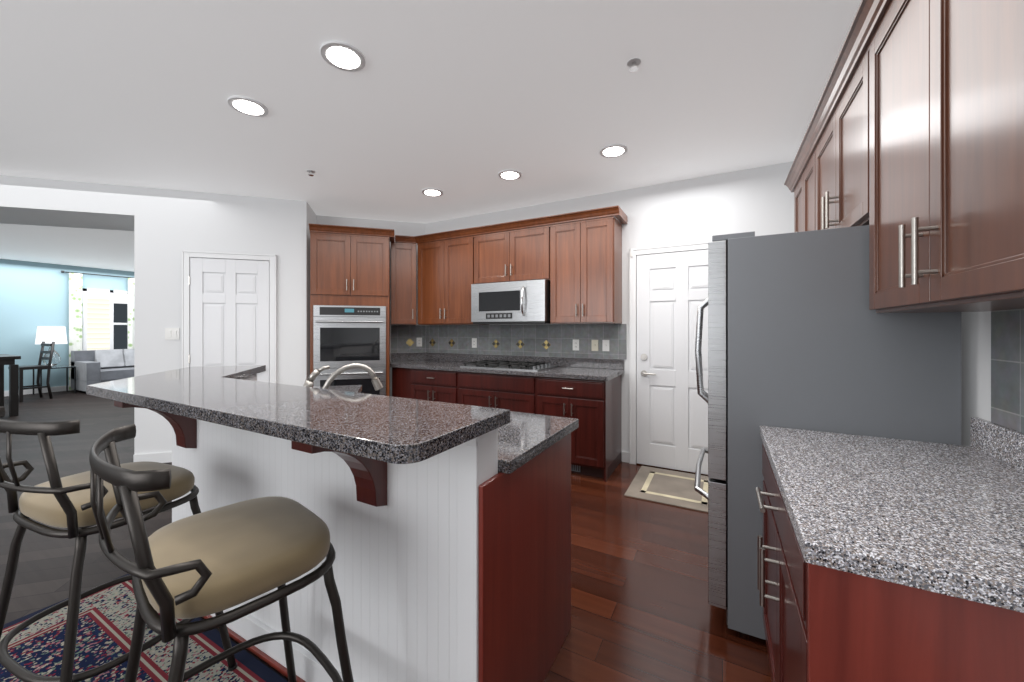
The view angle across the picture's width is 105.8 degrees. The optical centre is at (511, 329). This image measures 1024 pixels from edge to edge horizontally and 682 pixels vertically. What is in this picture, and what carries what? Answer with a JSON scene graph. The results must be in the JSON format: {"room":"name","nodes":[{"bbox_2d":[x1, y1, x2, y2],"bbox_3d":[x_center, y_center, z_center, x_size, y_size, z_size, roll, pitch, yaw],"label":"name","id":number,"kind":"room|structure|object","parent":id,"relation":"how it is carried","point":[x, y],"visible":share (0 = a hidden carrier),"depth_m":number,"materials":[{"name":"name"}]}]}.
{"room":"kitchen","nodes":[
{"label":"kitchen","id":0,"kind":"room"},
{"bbox_2d":[0,175,133,230],"bbox_3d":[-5.665,-1.250,3.556,3.950,0.280,0.750,0,0,-16],"label":"wall","id":1,"kind":"structure","parent":0,"point":[43,202],"depth_m":3.66,"materials":[{"name":"white paint"}]},
{"bbox_2d":[0,259,133,390],"bbox_3d":[-10.396,-0.040,6.963,0.120,2.700,8.900,0,0,29],"label":"wall","id":2,"kind":"structure","parent":0,"point":[33,295],"depth_m":7.96,"materials":[{"name":"teal paint"}]},
{"bbox_2d":[4,385,68,395],"bbox_3d":[-10.313,1.255,6.975,0.014,0.110,8.400,0,0,29],"label":"baseboard","id":3,"kind":"structure","parent":2,"relation":"attached to","point":[45,390],"depth_m":8.04,"materials":[{"name":"white wood"}]},
{"bbox_2d":[61,270,133,389],"bbox_3d":[-9.237,0.016,8.856,0.109,2.548,1.450,0,0,29],"label":"panels","id":4,"kind":"object","parent":2,"relation":"hanging from","point":[75,311],"visible":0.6,"depth_m":8.41,"materials":[{"name":"white fabric"}]},
{"bbox_2d":[83,288,127,349],"bbox_3d":[-9.270,-0.139,8.874,0.030,1.550,0.787,0,0,29],"label":"window","id":5,"kind":"structure","parent":2,"relation":"in","point":[105,319],"depth_m":8.84,"materials":[{"name":"white"}]},
{"bbox_2d":[134,187,425,453],"bbox_3d":[-2.356,-0.040,4.533,2.950,2.700,0.750,0,0,-16],"label":"wall","id":6,"kind":"structure","parent":0,"point":[170,225],"depth_m":3.92,"materials":[{"name":"white paint"}]},
{"bbox_2d":[133,452,171,462],"bbox_3d":[-2.943,1.260,3.961,1.500,0.100,0.013,0,0,-16],"label":"baseboard","id":7,"kind":"structure","parent":6,"relation":"attached to","point":[163,457],"depth_m":3.79,"materials":[{"name":"white wood"}]},
{"bbox_2d":[165,328,178,339],"bbox_3d":[-3.369,0.040,3.836,0.116,0.115,0.011,0,0,-16],"label":"light switch","id":8,"kind":"object","parent":6,"relation":"attached to","point":[171,333],"visible":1,"depth_m":3.83,"materials":[{"name":"white plastic"}]},
{"bbox_2d":[182,250,276,382],"bbox_3d":[-2.874,0.262,3.944,0.827,2.097,0.085,0,0,-16],"label":"pantry door","id":9,"kind":"structure","parent":6,"relation":"in","point":[229,310],"depth_m":3.96,"materials":[{"name":"white wood"}]},
{"bbox_2d":[391,235,416,324],"bbox_3d":[-1.342,-0.590,4.790,0.300,1.060,0.399,0,0,-16],"label":"upper cabinet","id":10,"kind":"object","parent":6,"relation":"attached to","point":[403,280],"visible":0.98,"depth_m":4.66,"materials":[{"name":"brown wood"}]},
{"bbox_2d":[391,325,425,352],"bbox_3d":[-1.335,0.117,4.994,0.435,0.353,0.012,0,0,-16],"label":"backsplash","id":11,"kind":"structure","parent":6,"relation":"attached to","point":[404,338],"depth_m":4.99,"materials":[{"name":"tile"}]},
{"bbox_2d":[417,338,421,346],"bbox_3d":[-1.204,0.160,5.026,0.070,0.115,0.008,0,0,-16],"label":"outlet","id":12,"kind":"object","parent":11,"relation":"attached to","point":[419,342],"visible":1,"depth_m":5.02,"materials":[{"name":"white plastic"}]},
{"bbox_2d":[0,390,771,681],"bbox_3d":[-4.581,1.340,3.800,13.520,0.060,8.900,0,0,29],"label":"floor","id":13,"kind":"structure","parent":0,"point":[642,610],"depth_m":2.11,"materials":[{"name":"brown wood"}]},
{"bbox_2d":[0,354,20,416],"bbox_3d":[-8.300,0.855,5.495,1.000,0.910,1.500,0,0,29],"label":"dining table","id":14,"kind":"object","parent":13,"relation":"on","point":[7,359],"visible":0.96,"depth_m":5.87,"materials":[{"name":"black wood"}]},
{"bbox_2d":[8,342,54,401],"bbox_3d":[-9.003,0.770,7.264,0.420,1.085,0.447,0,0,21],"label":"dining chair","id":15,"kind":"object","parent":13,"relation":"on","point":[39,367],"visible":0.9,"depth_m":7.33,"materials":[{"name":"black wood"}]},
{"bbox_2d":[33,365,76,394],"bbox_3d":[-9.336,1.030,7.898,0.550,0.560,0.496,0,0,29],"label":"console table","id":16,"kind":"object","parent":13,"relation":"on","point":[64,366],"visible":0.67,"depth_m":7.97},
{"bbox_2d":[35,326,67,366],"bbox_3d":[-9.355,0.340,7.863,0.430,0.820,0.430,0,0,29],"label":"table lamp","id":17,"kind":"object","parent":16,"relation":"on","point":[51,334],"visible":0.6,"depth_m":7.77,"materials":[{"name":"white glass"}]},
{"bbox_2d":[71,349,133,391],"bbox_3d":[-8.462,0.875,9.060,0.995,0.870,2.300,0,0,29],"label":"sofa","id":18,"kind":"object","parent":13,"relation":"on","point":[96,366],"visible":0.25,"depth_m":8.27,"materials":[{"name":"grey fabric"}]},
{"bbox_2d":[0,574,287,681],"bbox_3d":[-1.528,1.304,0.990,1.930,0.011,1.440,0,0,29],"label":"rug","id":19,"kind":"object","parent":13,"relation":"on","point":[106,619],"depth_m":1.58,"materials":[{"name":"multicoloured fabric"}]},
{"bbox_2d":[0,406,236,681],"bbox_3d":[-1.419,0.778,1.365,0.580,1.039,0.517,0,0,23],"label":"stool","id":20,"kind":"object","parent":19,"relation":"on","point":[55,500],"visible":0.62,"depth_m":1.18,"materials":[{"name":"grey metal"}]},
{"bbox_2d":[89,424,353,681],"bbox_3d":[-0.729,0.778,1.018,0.580,1.039,0.517,0,0,41],"label":"stool","id":21,"kind":"object","parent":19,"relation":"on","point":[212,561],"visible":1,"depth_m":0.91,"materials":[{"name":"grey metal"}]},
{"bbox_2d":[100,397,575,681],"bbox_3d":[-0.917,0.796,1.929,2.286,1.029,1.233,0,0,29],"label":"kitchen island","id":22,"kind":"object","parent":13,"relation":"on","point":[449,525],"depth_m":1.28,"materials":[{"name":"white wood"}]},
{"bbox_2d":[86,365,529,468],"bbox_3d":[-1.076,0.260,1.782,2.472,0.040,0.922,0,0,29],"label":"island countertop","id":23,"kind":"structure","parent":22,"relation":"on","point":[405,433],"depth_m":1.16,"materials":[{"name":"grey stone"}]},
{"bbox_2d":[303,363,382,390],"bbox_3d":[-0.791,0.274,1.786,0.316,0.241,0.244,0,0,29],"label":"kitchen faucet","id":24,"kind":"object","parent":23,"relation":"on","point":[376,381],"visible":0.54,"depth_m":1.77,"materials":[{"name":"silver metal"}]},
{"bbox_2d":[506,418,578,476],"bbox_3d":[-0.734,0.414,2.074,2.150,0.039,0.910,0,0,29],"label":"island countertop","id":25,"kind":"structure","parent":22,"relation":"on","point":[516,462],"depth_m":1.35,"materials":[{"name":"grey stone"}]},
{"bbox_2d":[309,223,394,395],"bbox_3d":[-1.820,0.095,4.512,0.865,2.430,0.655,0,0,-16],"label":"tall cabinet","id":26,"kind":"object","parent":13,"relation":"on","point":[349,265],"visible":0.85,"depth_m":4.25,"materials":[{"name":"brown wood"}]},
{"bbox_2d":[313,305,385,395],"bbox_3d":[-1.771,0.388,4.246,0.736,1.301,0.129,0,0,-16],"label":"double wall oven","id":27,"kind":"object","parent":26,"relation":"in","point":[344,335],"visible":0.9,"depth_m":4.24,"materials":[{"name":"silver metal"}]},
{"bbox_2d":[392,367,415,398],"bbox_3d":[-1.106,0.873,4.697,0.369,0.876,0.621,0,0,29],"label":"base cabinet","id":28,"kind":"object","parent":13,"relation":"on","point":[403,379],"depth_m":4.44,"materials":[{"name":"brown wood"}]},
{"bbox_2d":[416,369,463,403],"bbox_3d":[-0.680,0.873,4.464,0.717,0.876,0.621,0,0,29],"label":"base cabinet","id":29,"kind":"object","parent":13,"relation":"on","point":[431,385],"depth_m":4.17,"materials":[{"name":"brown wood"}]},
{"bbox_2d":[464,372,543,414],"bbox_3d":[-0.032,0.873,4.112,1.054,0.876,0.621,0,0,29],"label":"base cabinet","id":30,"kind":"object","parent":13,"relation":"on","point":[516,393],"depth_m":3.78,"materials":[{"name":"brown wood"}]},
{"bbox_2d":[544,375,621,481],"bbox_3d":[0.622,0.873,3.757,0.730,0.876,0.621,0,0,29],"label":"base cabinet","id":31,"kind":"object","parent":13,"relation":"on","point":[594,407],"depth_m":3.43,"materials":[{"name":"brown wood"}]},
{"bbox_2d":[390,352,623,380],"bbox_3d":[-0.293,0.364,4.243,2.860,0.139,0.644,0,0,29],"label":"countertop","id":32,"kind":"structure","parent":31,"relation":"on","point":[591,369],"depth_m":4.09,"materials":[{"name":"grey stone"}]},
{"bbox_2d":[460,360,557,370],"bbox_3d":[-0.031,0.372,4.109,0.900,0.045,0.520,0,0,29],"label":"gas cooktop","id":33,"kind":"object","parent":32,"relation":"in","point":[514,365],"visible":1,"depth_m":4.01,"materials":[{"name":"silver metal"}]},
{"bbox_2d":[571,464,580,471],"bbox_3d":[0.492,1.255,3.574,0.290,0.070,0.009,0,0,29],"label":"air vent","id":34,"kind":"object","parent":31,"relation":"attached to","point":[576,468],"visible":0.17,"depth_m":3.52,"materials":[{"name":"black metal"}]},
{"bbox_2d":[624,466,708,512],"bbox_3d":[1.362,1.304,3.215,0.680,0.010,0.750,0,0,29],"label":"door mat","id":35,"kind":"object","parent":13,"relation":"on","point":[665,486],"visible":0.75,"depth_m":3.17,"materials":[{"name":"beige fabric"}]},
{"bbox_2d":[694,225,961,639],"bbox_3d":[1.384,0.448,1.928,0.850,1.725,0.910,0,0,29],"label":"fridge","id":36,"kind":"object","parent":13,"relation":"on","point":[801,335],"visible":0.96,"depth_m":1.55,"materials":[{"name":"grey metal"}]},
{"bbox_2d":[756,444,1023,681],"bbox_3d":[1.047,0.873,1.032,0.663,0.875,0.976,0,0,29],"label":"base cabinet","id":37,"kind":"object","parent":13,"relation":"on","point":[823,624],"visible":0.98,"depth_m":0.70,"materials":[{"name":"brown wood"}]},
{"bbox_2d":[760,417,1023,612],"bbox_3d":[1.059,0.364,1.012,0.623,0.139,1.004,0,0,29],"label":"countertop","id":38,"kind":"structure","parent":37,"relation":"on","point":[945,519],"depth_m":0.86,"materials":[{"name":"grey stone"}]},
{"bbox_2d":[0,0,861,271],"bbox_3d":[-4.604,-1.420,3.727,13.550,0.060,9.050,0,0,29],"label":"ceiling","id":39,"kind":"structure","parent":0,"point":[461,104],"depth_m":2.33,"materials":[{"name":"white paint"}]},
{"bbox_2d":[227,96,267,116],"bbox_3d":[-1.635,-1.383,2.401,0.210,0.013,0.210,0,0,29],"label":"recessed light","id":40,"kind":"object","parent":39,"relation":"in","point":[248,106],"visible":0.96,"depth_m":2.38,"materials":[{"name":"white"}]},
{"bbox_2d":[307,170,314,175],"bbox_3d":[-1.763,-1.371,3.394,0.070,0.035,0.070,0,0,29],"label":"sprinkler head","id":41,"kind":"object","parent":39,"relation":"attached to","point":[311,172],"visible":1,"depth_m":3.39},
{"bbox_2d":[320,41,365,71],"bbox_3d":[-0.855,-1.383,1.963,0.210,0.013,0.210,0,0,29],"label":"recessed light","id":42,"kind":"object","parent":39,"relation":"in","point":[343,56],"visible":0.92,"depth_m":1.95,"materials":[{"name":"white glass"}]},
{"bbox_2d":[422,188,442,196],"bbox_3d":[-0.801,-1.383,3.898,0.210,0.013,0.210,0,0,29],"label":"recessed light","id":43,"kind":"object","parent":39,"relation":"in","point":[434,192],"visible":0.96,"depth_m":3.88,"materials":[{"name":"white"}]},
{"bbox_2d":[498,170,521,179],"bbox_3d":[-0.018,-1.383,3.459,0.210,0.013,0.210,0,0,29],"label":"recessed light","id":44,"kind":"object","parent":39,"relation":"in","point":[509,174],"visible":0.98,"depth_m":3.44,"materials":[{"name":"white"}]},
{"bbox_2d":[600,144,627,157],"bbox_3d":[0.786,-1.383,2.997,0.210,0.013,0.210,0,0,29],"label":"recessed light","id":45,"kind":"object","parent":39,"relation":"in","point":[612,150],"visible":1,"depth_m":2.98,"materials":[{"name":"white"}]},
{"bbox_2d":[627,58,640,71],"bbox_3d":[0.634,-1.371,2.011,0.070,0.035,0.070,0,0,29],"label":"sprinkler head","id":46,"kind":"object","parent":39,"relation":"attached to","point":[633,63],"visible":1,"depth_m":2.00},
{"bbox_2d":[426,161,793,451],"bbox_3d":[0.280,-0.040,4.367,5.520,2.700,0.120,0,0,29],"label":"wall","id":47,"kind":"structure","parent":0,"point":[759,201],"depth_m":3.60,"materials":[{"name":"white paint"}]},
{"bbox_2d":[415,205,627,324],"bbox_3d":[-0.016,-0.590,4.234,2.427,1.060,0.393,0,0,29],"label":"upper cabinet","id":48,"kind":"object","parent":47,"relation":"attached to","point":[574,259],"visible":0.98,"depth_m":3.92,"materials":[{"name":"brown wood"}]},
{"bbox_2d":[471,279,549,323],"bbox_3d":[0.019,-0.280,4.164,0.875,0.433,0.466,0,0,29],"label":"over-the-range microwave","id":49,"kind":"object","parent":48,"relation":"attached to","point":[521,302],"visible":0.92,"depth_m":3.98,"materials":[{"name":"silver metal"}]},
{"bbox_2d":[426,324,626,358],"bbox_3d":[0.005,0.117,4.440,2.565,0.353,0.012,0,0,29],"label":"backsplash","id":50,"kind":"structure","parent":47,"relation":"attached to","point":[549,340],"depth_m":4.32,"materials":[{"name":"tile"}]},
{"bbox_2d":[472,338,476,347],"bbox_3d":[-0.456,0.160,4.684,0.070,0.115,0.008,0,0,29],"label":"electrical outlet","id":51,"kind":"object","parent":50,"relation":"attached to","point":[474,342],"visible":1,"depth_m":4.68,"materials":[{"name":"white plastic"}]},
{"bbox_2d":[573,339,578,350],"bbox_3d":[0.672,0.160,4.070,0.070,0.115,0.008,0,0,29],"label":"electrical outlet","id":52,"kind":"object","parent":50,"relation":"attached to","point":[575,344],"visible":1,"depth_m":4.07,"materials":[{"name":"white plastic"}]},
{"bbox_2d":[592,340,597,350],"bbox_3d":[0.849,0.160,3.969,0.070,0.115,0.018,0,0,29],"label":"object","id":53,"kind":"object","parent":50,"relation":"attached to","point":[594,345],"visible":1,"depth_m":3.97,"materials":[{"name":"beige"}]},
{"bbox_2d":[602,340,608,350],"bbox_3d":[0.949,0.160,3.914,0.070,0.115,0.018,0,0,29],"label":"light switch","id":54,"kind":"object","parent":50,"relation":"attached to","point":[605,345],"visible":1,"depth_m":3.92,"materials":[{"name":"white plastic"}]},
{"bbox_2d":[622,451,628,462],"bbox_3d":[1.128,1.260,3.829,0.076,0.100,0.013,0,0,29],"label":"baseboard","id":55,"kind":"structure","parent":47,"relation":"attached to","point":[625,456],"depth_m":3.83,"materials":[{"name":"white wood"}]},
{"bbox_2d":[629,241,711,474],"bbox_3d":[1.562,0.262,3.557,0.945,2.097,0.076,0,0,29],"label":"entry door","id":56,"kind":"structure","parent":47,"relation":"in","point":[668,404],"depth_m":3.63,"materials":[{"name":"white wood"}]},
{"bbox_2d":[962,309,1015,445],"bbox_3d":[0.895,-0.040,-0.071,0.120,2.700,7.330,0,0,29],"label":"wall","id":57,"kind":"structure","parent":0,"point":[976,364],"depth_m":1.32,"materials":[{"name":"white paint"}]},
{"bbox_2d":[792,144,815,231],"bbox_3d":[2.040,-0.732,2.468,0.288,0.625,0.815,0,0,29],"label":"upper cabinet","id":58,"kind":"object","parent":57,"relation":"attached to","point":[804,190],"depth_m":2.49,"materials":[{"name":"brown wood"}]},
{"bbox_2d":[816,60,855,229],"bbox_3d":[1.670,-0.732,1.787,0.288,0.625,0.995,0,0,29],"label":"upper cabinet","id":59,"kind":"object","parent":57,"relation":"attached to","point":[836,142],"depth_m":1.77,"materials":[{"name":"brown wood"}]},
{"bbox_2d":[856,0,1023,312],"bbox_3d":[1.221,-0.552,0.961,0.288,0.985,1.015,0,0,29],"label":"upper cabinet","id":60,"kind":"object","parent":57,"relation":"attached to","point":[910,152],"depth_m":0.95,"materials":[{"name":"brown wood"}]},
{"bbox_2d":[991,309,1023,432],"bbox_3d":[1.308,0.117,0.827,0.008,0.353,0.917,0,0,29],"label":"backsplash","id":61,"kind":"structure","parent":57,"relation":"attached to","point":[1007,368],"depth_m":1.16,"materials":[{"name":"tile"}]}
]}

